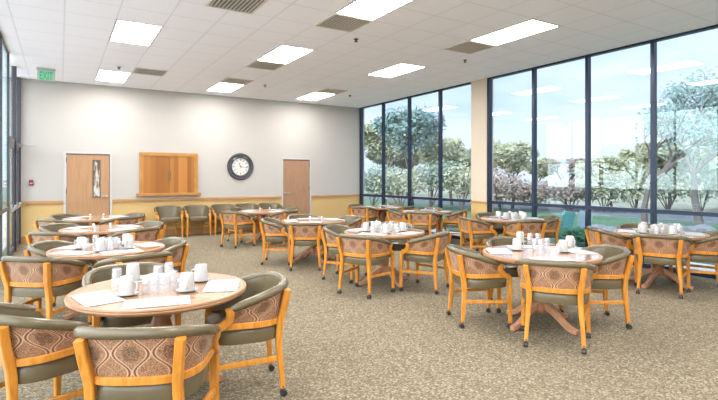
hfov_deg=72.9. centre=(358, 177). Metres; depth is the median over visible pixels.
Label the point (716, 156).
shrub
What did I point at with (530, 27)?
recessed light
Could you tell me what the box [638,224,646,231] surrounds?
coffee mug
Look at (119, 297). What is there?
table knife
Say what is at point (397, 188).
shrub
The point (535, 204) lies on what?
window
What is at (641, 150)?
tree
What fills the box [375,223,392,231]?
condiment caddy
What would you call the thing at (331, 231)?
dining chair
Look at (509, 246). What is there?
placemat
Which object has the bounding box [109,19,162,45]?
recessed light
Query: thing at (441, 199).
window
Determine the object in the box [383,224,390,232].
coffee mug
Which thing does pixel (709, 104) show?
tree
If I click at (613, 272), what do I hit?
dining chair
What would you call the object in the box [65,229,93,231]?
placemat
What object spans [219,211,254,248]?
dining chair
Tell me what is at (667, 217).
path
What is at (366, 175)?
shrub
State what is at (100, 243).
coffee mug
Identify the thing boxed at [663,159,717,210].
shrub
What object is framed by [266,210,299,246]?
dining chair
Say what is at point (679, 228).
coffee mug
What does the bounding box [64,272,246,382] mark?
round table
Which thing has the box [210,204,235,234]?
dining chair
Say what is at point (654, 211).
window
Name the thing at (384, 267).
round table
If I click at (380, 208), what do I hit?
round table
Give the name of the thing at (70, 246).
placemat
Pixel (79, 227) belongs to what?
placemat
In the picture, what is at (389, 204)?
dining chair
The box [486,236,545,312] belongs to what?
dining chair
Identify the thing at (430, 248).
dining chair
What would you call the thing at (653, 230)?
tray
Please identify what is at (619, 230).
placemat
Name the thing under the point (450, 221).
dining chair
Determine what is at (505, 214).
coffee mug
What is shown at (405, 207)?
dining chair
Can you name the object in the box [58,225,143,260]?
round table
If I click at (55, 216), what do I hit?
dining chair
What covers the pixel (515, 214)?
condiment caddy
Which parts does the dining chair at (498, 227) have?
padded rail, backrest, seat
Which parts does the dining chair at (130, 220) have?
padded rail, panel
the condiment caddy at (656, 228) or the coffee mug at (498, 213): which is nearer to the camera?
the condiment caddy at (656, 228)
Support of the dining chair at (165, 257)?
on the floor
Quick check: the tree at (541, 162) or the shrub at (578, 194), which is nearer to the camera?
the shrub at (578, 194)
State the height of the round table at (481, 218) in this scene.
0.752 m
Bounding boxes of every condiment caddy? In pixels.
[95,237,121,247]
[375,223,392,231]
[508,212,518,217]
[649,224,668,232]
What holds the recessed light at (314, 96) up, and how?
in the ceiling
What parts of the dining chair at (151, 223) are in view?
padded rail, backrest, leg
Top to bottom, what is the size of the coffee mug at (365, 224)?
0.120 m
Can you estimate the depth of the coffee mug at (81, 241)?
5.33 m
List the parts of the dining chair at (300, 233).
leg, panel, seat, padded rail, wooden rail, leg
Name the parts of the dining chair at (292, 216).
padded rail, backrest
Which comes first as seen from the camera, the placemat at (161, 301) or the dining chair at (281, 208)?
the placemat at (161, 301)
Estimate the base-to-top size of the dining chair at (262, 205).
0.804 m
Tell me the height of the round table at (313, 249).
0.752 m
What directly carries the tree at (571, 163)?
on the path
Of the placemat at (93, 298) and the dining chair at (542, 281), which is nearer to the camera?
the placemat at (93, 298)
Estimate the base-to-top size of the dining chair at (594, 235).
0.803 m
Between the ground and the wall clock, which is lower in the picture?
the ground
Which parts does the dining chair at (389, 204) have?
padded rail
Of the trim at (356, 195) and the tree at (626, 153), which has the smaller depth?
the trim at (356, 195)
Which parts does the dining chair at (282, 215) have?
padded rail, panel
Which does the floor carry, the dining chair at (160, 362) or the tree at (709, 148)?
the dining chair at (160, 362)
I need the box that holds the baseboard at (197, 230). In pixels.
[21,224,256,243]
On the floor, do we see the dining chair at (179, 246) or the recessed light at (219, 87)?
the dining chair at (179, 246)
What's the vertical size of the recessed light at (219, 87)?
0.007 m
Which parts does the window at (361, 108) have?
head rail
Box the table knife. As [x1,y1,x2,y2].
[86,297,120,303]
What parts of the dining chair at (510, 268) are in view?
leg, seat, backrest, padded rail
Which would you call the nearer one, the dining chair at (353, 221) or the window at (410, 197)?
the dining chair at (353, 221)
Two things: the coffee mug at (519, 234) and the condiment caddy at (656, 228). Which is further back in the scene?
the condiment caddy at (656, 228)
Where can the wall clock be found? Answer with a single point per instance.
(240, 166)
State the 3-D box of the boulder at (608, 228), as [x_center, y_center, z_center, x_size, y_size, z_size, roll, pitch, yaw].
[7.797,1.684,15.027,0.594,0.406,0.585,0,0,-2]
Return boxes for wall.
[10,77,363,244]
[470,78,492,243]
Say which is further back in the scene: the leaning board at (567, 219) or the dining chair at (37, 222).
the leaning board at (567, 219)
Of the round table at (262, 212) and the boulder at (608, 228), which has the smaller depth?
the round table at (262, 212)
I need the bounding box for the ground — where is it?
[2,184,717,264]
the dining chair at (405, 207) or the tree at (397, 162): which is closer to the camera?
the dining chair at (405, 207)
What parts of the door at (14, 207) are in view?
frame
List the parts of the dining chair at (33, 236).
leg, panel, padded rail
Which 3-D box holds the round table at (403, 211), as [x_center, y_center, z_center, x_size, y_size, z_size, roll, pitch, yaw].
[1.590,1.154,11.404,1.175,0.752,1.175,0,0,22]
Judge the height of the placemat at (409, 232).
0.002 m
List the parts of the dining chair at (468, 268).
leg, leg, padded rail, panel, wooden rail, seat, backrest, leg, leg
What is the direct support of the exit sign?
hanging from the ceiling
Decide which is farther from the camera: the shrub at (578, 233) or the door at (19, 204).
the shrub at (578, 233)
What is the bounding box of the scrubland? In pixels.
[364,184,717,211]
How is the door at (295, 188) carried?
in the wall at (57, 117)
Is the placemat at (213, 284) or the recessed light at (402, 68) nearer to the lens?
the placemat at (213, 284)
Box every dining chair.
[0,256,91,324]
[0,302,91,399]
[23,240,98,319]
[25,231,87,252]
[34,219,77,230]
[37,223,94,242]
[48,214,92,236]
[73,324,220,399]
[82,262,180,327]
[92,251,172,268]
[95,216,140,241]
[109,226,162,241]
[121,212,146,221]
[133,220,165,238]
[152,237,189,271]
[154,205,183,236]
[183,205,211,236]
[205,271,290,399]
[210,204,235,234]
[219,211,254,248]
[227,207,258,242]
[235,203,260,233]
[258,203,282,230]
[259,218,293,265]
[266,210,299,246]
[270,207,299,214]
[286,214,323,256]
[286,222,326,270]
[320,224,366,282]
[336,234,394,298]
[337,215,363,228]
[347,204,373,224]
[350,206,378,226]
[371,222,413,276]
[378,203,403,221]
[386,206,415,221]
[386,208,412,238]
[399,230,451,294]
[406,212,438,239]
[416,207,442,237]
[441,209,467,245]
[444,244,511,328]
[457,216,496,255]
[475,212,505,250]
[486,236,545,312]
[503,220,546,243]
[514,259,596,354]
[536,215,560,245]
[559,244,634,329]
[585,226,636,285]
[617,223,672,272]
[630,234,692,298]
[676,231,717,290]
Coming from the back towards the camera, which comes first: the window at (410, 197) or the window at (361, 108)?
the window at (361, 108)
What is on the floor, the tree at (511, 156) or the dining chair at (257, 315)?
the dining chair at (257, 315)
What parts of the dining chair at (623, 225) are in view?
padded rail, backrest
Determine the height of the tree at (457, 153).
4.414 m
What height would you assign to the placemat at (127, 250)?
0.002 m
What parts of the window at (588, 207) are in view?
head rail, sill rail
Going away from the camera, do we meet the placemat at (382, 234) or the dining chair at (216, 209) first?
the placemat at (382, 234)
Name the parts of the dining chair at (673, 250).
leg, leg, wooden rail, seat, padded rail, panel, leg, leg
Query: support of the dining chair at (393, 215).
on the floor
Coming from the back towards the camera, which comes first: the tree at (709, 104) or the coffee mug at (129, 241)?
the tree at (709, 104)
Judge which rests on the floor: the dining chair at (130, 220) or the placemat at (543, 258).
the dining chair at (130, 220)
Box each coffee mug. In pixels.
[74,237,86,247]
[93,239,105,250]
[119,275,138,295]
[122,233,130,243]
[124,237,133,247]
[126,263,139,279]
[179,272,194,291]
[191,264,207,280]
[361,222,368,230]
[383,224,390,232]
[399,222,407,230]
[496,211,500,216]
[503,212,508,218]
[512,238,523,249]
[516,231,523,241]
[521,212,526,218]
[556,240,567,251]
[566,235,574,246]
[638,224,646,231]
[669,225,676,233]
[673,223,681,231]
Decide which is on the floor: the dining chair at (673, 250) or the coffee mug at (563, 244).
the dining chair at (673, 250)
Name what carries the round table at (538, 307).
on the floor
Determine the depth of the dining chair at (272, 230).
8.51 m
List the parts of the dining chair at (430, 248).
leg, leg, wooden rail, backrest, seat, panel, padded rail, leg, leg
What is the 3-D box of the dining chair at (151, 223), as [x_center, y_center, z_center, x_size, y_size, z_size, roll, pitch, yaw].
[-3.595,1.129,8.080,0.713,0.803,0.585,0,0,38]
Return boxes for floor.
[0,230,717,399]
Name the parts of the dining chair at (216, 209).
leg, padded rail, backrest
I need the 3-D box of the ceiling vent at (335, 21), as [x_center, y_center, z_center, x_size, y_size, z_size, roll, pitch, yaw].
[-0.239,-2.311,7.264,0.645,0.017,0.645,0,0,-32]
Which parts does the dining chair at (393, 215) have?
padded rail, panel, backrest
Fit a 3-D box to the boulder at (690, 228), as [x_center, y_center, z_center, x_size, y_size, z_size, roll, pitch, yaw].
[10.727,1.691,15.738,0.535,0.297,0.521,0,0,-32]
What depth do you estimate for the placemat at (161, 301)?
3.03 m
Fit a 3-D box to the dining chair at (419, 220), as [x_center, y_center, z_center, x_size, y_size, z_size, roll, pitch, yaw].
[1.393,1.129,10.744,0.713,0.803,0.585,0,0,18]
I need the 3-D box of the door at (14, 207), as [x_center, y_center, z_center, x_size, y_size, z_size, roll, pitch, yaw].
[-6.802,0.420,9.558,0.100,2.200,1.220,0,0,-32]
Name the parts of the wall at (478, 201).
chair rail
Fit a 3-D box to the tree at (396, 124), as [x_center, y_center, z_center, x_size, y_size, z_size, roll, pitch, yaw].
[2.889,-1.334,28.001,3.872,6.082,6.031,0,0,31]
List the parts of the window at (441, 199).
head rail, sill rail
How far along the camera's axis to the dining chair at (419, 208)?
12.15 m
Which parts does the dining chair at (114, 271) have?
leg, padded rail, backrest, seat, leg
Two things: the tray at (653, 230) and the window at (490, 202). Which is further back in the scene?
the window at (490, 202)
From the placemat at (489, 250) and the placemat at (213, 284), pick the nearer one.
the placemat at (213, 284)
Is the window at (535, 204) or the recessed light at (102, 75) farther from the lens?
the recessed light at (102, 75)
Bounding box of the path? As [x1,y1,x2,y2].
[364,196,717,223]
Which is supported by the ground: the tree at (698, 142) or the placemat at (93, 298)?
the tree at (698, 142)
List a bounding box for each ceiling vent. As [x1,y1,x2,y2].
[132,67,167,76]
[205,0,267,14]
[219,77,253,84]
[245,60,285,70]
[314,13,372,32]
[316,88,347,94]
[443,40,495,53]
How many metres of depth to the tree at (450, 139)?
43.63 m
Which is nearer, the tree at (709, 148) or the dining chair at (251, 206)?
the dining chair at (251, 206)
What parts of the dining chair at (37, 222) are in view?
leg, panel, padded rail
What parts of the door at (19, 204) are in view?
frame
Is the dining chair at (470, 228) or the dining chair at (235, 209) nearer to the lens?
the dining chair at (470, 228)
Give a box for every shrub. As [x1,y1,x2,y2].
[364,162,407,205]
[364,162,432,203]
[407,159,470,206]
[426,161,493,209]
[493,168,529,210]
[502,179,569,207]
[538,178,608,209]
[558,226,584,243]
[563,163,646,211]
[592,155,669,207]
[625,162,716,209]
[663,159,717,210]
[697,156,717,191]
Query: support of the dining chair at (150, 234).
on the floor
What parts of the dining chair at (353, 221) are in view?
backrest, panel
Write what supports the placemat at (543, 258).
on the round table at (538, 307)
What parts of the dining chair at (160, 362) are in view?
leg, backrest, padded rail, panel, seat, wooden rail, leg, leg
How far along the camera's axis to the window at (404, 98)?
14.94 m
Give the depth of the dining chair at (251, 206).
13.94 m
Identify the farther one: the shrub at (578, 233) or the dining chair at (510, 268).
the shrub at (578, 233)
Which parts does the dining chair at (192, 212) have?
leg, seat, padded rail, backrest, leg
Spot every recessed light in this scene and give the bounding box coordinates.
[95,70,130,82]
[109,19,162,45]
[206,83,243,92]
[257,45,313,63]
[296,92,335,100]
[335,0,413,20]
[367,63,424,77]
[469,19,559,45]
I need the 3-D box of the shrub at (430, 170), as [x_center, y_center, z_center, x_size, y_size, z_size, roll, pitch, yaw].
[4.427,0.328,26.165,3.583,2.753,3.464,0,0,34]
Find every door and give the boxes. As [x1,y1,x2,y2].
[10,142,17,255]
[17,147,21,246]
[63,151,111,224]
[281,158,310,213]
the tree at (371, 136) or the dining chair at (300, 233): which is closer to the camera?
the dining chair at (300, 233)
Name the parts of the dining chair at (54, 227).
padded rail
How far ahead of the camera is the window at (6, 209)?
8.96 m
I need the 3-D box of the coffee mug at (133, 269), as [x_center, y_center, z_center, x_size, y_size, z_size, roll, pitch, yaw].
[-1.728,0.712,3.710,0.100,0.120,0.115,0,0,-41]
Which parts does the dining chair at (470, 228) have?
leg, leg, padded rail, wooden rail, panel, seat, leg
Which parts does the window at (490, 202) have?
head rail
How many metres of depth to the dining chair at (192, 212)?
13.05 m
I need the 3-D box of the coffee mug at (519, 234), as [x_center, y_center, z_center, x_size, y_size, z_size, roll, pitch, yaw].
[1.951,0.712,5.910,0.100,0.120,0.115,0,0,-41]
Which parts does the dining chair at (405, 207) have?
padded rail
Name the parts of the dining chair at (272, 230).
leg, padded rail, panel, seat, wooden rail, backrest, leg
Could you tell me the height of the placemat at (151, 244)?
0.002 m
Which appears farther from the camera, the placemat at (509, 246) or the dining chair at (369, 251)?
the dining chair at (369, 251)
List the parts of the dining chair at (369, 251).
leg, leg, padded rail, panel, seat, wooden rail, leg, leg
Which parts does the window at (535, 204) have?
head rail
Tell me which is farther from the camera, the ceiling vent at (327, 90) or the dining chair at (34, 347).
the ceiling vent at (327, 90)
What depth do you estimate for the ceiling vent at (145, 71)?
10.57 m
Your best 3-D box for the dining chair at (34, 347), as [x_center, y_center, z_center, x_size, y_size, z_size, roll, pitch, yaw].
[-1.936,1.129,2.897,0.713,0.803,0.585,0,0,34]
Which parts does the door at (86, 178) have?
vision frame, vision pane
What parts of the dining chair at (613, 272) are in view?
leg, backrest, padded rail, seat, wooden rail, panel, leg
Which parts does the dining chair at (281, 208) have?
padded rail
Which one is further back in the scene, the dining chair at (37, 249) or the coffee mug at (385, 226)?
the coffee mug at (385, 226)
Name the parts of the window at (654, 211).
sill rail, head rail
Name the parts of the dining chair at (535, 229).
leg, wooden rail, panel, padded rail, leg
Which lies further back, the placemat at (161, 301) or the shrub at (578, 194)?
the shrub at (578, 194)
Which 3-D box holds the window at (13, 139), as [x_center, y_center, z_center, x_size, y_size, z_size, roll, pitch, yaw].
[-6.836,-0.395,9.575,0.070,3.850,1.315,0,0,-32]
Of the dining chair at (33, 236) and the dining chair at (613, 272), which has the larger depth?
the dining chair at (33, 236)
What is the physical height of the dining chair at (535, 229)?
0.803 m
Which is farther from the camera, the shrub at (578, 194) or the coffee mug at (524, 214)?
the shrub at (578, 194)
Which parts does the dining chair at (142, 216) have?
padded rail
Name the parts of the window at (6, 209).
head rail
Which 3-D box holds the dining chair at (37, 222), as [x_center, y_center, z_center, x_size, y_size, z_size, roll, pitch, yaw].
[-5.519,1.129,8.902,0.713,0.803,0.585,0,0,23]
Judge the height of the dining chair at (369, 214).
0.803 m
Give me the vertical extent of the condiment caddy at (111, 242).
0.119 m
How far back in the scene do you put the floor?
4.52 m
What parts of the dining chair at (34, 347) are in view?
leg, wooden rail, backrest, panel, seat, padded rail, leg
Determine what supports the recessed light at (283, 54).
in the ceiling
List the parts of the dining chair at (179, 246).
padded rail, backrest, wooden rail, seat, panel, leg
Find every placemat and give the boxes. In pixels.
[49,250,94,254]
[56,244,94,248]
[64,226,94,228]
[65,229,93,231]
[69,290,124,306]
[99,249,142,254]
[109,227,135,230]
[111,273,171,284]
[117,225,136,226]
[121,295,190,309]
[134,242,163,246]
[202,279,239,291]
[357,233,386,235]
[395,231,422,234]
[486,248,512,253]
[506,245,545,248]
[528,257,575,260]
[569,248,596,254]
[617,229,635,232]
[684,232,704,235]
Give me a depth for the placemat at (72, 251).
5.06 m
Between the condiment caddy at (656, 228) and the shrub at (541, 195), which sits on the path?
the shrub at (541, 195)
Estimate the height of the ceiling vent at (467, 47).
0.017 m
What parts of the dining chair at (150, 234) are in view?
panel, leg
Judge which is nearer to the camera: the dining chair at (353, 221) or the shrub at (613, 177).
the dining chair at (353, 221)
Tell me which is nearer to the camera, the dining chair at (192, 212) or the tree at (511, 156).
the dining chair at (192, 212)
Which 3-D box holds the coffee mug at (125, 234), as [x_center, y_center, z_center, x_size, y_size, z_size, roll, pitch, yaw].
[-2.710,0.712,5.688,0.115,0.120,0.100,0,0,-17]
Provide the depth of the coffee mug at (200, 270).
3.63 m
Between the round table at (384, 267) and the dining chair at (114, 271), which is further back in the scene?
the round table at (384, 267)
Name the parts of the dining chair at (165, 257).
panel, leg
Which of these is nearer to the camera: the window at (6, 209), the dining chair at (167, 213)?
the window at (6, 209)
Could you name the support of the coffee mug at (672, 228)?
on the saucer
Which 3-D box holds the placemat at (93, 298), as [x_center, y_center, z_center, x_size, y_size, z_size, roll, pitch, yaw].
[-1.694,0.776,3.146,0.230,0.002,0.390,0,0,-44]
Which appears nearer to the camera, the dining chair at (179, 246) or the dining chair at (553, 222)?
the dining chair at (179, 246)
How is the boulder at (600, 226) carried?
on the ground
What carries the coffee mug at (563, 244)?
on the saucer
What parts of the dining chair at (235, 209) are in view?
padded rail, backrest, leg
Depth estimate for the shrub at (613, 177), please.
23.22 m
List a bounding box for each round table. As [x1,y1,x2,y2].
[46,241,164,319]
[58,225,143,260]
[62,215,128,239]
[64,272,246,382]
[238,209,287,244]
[281,218,344,264]
[344,227,424,287]
[371,205,401,221]
[402,210,451,237]
[480,216,543,222]
[482,245,602,335]
[613,228,709,290]
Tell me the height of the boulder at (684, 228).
0.472 m
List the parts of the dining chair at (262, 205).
padded rail, backrest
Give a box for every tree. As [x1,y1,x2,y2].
[364,120,422,202]
[365,147,419,194]
[371,101,447,205]
[413,136,464,195]
[416,138,470,204]
[493,139,540,208]
[522,157,557,181]
[545,154,584,208]
[572,155,628,211]
[617,147,645,197]
[634,66,717,224]
[634,102,717,223]
[635,138,706,209]
[687,139,717,164]
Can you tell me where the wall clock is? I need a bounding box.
[227,153,253,179]
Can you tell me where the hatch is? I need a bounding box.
[136,152,200,195]
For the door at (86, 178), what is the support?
in the wall at (57, 117)
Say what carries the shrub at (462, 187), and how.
on the ground
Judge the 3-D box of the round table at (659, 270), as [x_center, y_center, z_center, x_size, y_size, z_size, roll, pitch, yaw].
[4.291,1.154,6.937,1.175,0.752,1.175,0,0,22]
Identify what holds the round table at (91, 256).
on the floor
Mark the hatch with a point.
(160, 174)
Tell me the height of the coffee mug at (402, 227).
0.120 m
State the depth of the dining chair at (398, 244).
7.60 m
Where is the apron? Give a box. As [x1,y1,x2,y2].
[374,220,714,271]
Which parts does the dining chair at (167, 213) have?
seat, padded rail, backrest, leg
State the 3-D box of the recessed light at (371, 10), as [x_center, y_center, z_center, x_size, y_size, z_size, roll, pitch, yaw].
[0.268,-2.316,6.440,0.645,0.007,1.290,0,0,-32]
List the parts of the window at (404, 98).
head rail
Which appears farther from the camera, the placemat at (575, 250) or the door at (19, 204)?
the door at (19, 204)
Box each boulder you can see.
[591,224,606,228]
[602,226,616,231]
[667,223,687,230]
[686,226,693,230]
[694,224,715,231]
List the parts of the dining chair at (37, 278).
leg, leg, padded rail, panel, wooden rail, seat, leg, backrest, leg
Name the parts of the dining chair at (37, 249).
leg, padded rail, backrest, seat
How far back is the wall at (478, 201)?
11.48 m
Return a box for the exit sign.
[36,67,55,81]
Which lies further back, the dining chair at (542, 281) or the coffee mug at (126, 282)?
the dining chair at (542, 281)
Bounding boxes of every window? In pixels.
[0,31,1,260]
[2,36,9,255]
[10,66,16,251]
[17,77,20,243]
[360,103,381,225]
[382,97,407,204]
[408,90,437,233]
[438,82,470,240]
[487,68,531,211]
[532,55,584,216]
[585,40,649,268]
[650,24,717,278]
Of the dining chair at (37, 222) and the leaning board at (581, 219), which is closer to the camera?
the dining chair at (37, 222)
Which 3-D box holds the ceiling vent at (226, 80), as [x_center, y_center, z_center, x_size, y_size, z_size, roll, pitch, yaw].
[-2.927,-2.311,11.633,0.645,0.017,0.645,0,0,-32]
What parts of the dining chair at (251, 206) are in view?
padded rail, backrest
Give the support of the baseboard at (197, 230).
attached to the wall at (57, 117)
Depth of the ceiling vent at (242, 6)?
6.49 m
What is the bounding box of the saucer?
[115,291,138,295]
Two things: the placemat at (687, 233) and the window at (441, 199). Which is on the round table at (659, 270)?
the placemat at (687, 233)
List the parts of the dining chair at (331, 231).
leg, panel, wooden rail, seat, leg, backrest, padded rail, leg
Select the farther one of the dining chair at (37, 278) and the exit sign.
the exit sign
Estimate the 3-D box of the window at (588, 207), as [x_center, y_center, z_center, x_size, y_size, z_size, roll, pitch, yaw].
[4.627,-0.395,8.696,0.105,3.850,1.196,0,0,-32]
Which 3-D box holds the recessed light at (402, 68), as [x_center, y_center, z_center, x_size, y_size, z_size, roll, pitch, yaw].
[0.788,-2.316,10.518,0.645,0.007,1.290,0,0,-32]
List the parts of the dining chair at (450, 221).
leg, seat, panel, padded rail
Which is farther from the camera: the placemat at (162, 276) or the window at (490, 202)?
the window at (490, 202)
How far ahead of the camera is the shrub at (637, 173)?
23.52 m
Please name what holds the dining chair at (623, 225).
on the floor
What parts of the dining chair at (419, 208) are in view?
padded rail, backrest, leg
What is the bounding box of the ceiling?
[0,0,717,107]
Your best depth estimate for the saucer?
3.22 m
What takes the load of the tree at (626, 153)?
on the scrubland
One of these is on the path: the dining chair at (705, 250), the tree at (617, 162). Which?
the tree at (617, 162)
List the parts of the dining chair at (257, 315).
leg, leg, seat, backrest, wooden rail, panel, padded rail, leg, leg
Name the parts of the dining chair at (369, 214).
padded rail, panel, leg, seat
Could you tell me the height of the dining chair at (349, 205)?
0.803 m
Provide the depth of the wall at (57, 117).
13.15 m
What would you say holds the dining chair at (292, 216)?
on the floor
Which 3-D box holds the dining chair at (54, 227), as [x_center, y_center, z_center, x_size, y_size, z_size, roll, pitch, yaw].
[-4.648,1.129,7.686,0.585,0.803,0.713,0,0,13]
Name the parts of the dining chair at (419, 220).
panel, wooden rail, padded rail, seat, leg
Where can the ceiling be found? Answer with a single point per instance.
(199, 46)
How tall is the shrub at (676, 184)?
2.687 m
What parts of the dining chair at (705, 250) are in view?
leg, seat, backrest, wooden rail, padded rail, panel, leg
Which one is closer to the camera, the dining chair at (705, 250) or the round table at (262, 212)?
the dining chair at (705, 250)
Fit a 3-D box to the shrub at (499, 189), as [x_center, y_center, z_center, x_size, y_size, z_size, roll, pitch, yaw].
[7.345,0.582,24.719,3.347,2.247,2.886,0,0,-39]
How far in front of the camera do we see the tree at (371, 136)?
33.58 m
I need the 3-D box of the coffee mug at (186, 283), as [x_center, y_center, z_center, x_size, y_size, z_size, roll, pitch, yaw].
[-1.177,0.712,3.340,0.115,0.120,0.100,0,0,34]
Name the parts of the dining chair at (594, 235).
leg, leg, padded rail, panel, leg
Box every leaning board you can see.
[558,210,575,239]
[576,210,592,227]
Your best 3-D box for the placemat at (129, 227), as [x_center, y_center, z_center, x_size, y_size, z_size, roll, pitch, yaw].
[-3.595,0.776,7.393,0.230,0.002,0.390,0,0,29]
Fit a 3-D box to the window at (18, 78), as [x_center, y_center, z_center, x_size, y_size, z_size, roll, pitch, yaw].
[-7.520,-0.395,10.687,0.070,3.850,1.305,0,0,-32]
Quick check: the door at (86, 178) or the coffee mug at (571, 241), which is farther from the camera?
the door at (86, 178)
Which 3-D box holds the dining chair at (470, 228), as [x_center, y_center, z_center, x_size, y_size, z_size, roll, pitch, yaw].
[2.209,1.129,9.173,0.585,0.803,0.713,0,0,-12]
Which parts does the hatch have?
door, sill, door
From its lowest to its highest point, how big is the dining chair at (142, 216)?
0.803 m
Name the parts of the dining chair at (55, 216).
padded rail, backrest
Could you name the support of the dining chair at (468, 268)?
on the floor
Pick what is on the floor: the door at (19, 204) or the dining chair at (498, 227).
the dining chair at (498, 227)
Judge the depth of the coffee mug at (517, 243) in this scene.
5.21 m
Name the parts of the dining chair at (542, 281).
leg, leg, backrest, wooden rail, seat, padded rail, panel, leg, leg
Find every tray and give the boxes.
[95,242,121,247]
[375,227,392,231]
[649,228,668,232]
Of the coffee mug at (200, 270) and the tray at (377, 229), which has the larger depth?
the tray at (377, 229)
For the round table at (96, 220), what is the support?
on the floor
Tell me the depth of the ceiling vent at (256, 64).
9.98 m
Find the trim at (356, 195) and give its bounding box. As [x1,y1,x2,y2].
[21,194,359,204]
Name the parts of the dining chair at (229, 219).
leg, leg, panel, padded rail, wooden rail, seat, leg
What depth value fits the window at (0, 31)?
7.85 m
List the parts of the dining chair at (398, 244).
padded rail, seat, backrest, leg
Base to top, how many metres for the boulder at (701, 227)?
0.413 m
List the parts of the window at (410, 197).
head rail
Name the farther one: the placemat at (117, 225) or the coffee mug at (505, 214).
the coffee mug at (505, 214)
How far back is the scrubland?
34.12 m
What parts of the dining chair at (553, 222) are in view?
padded rail, backrest, seat, panel, leg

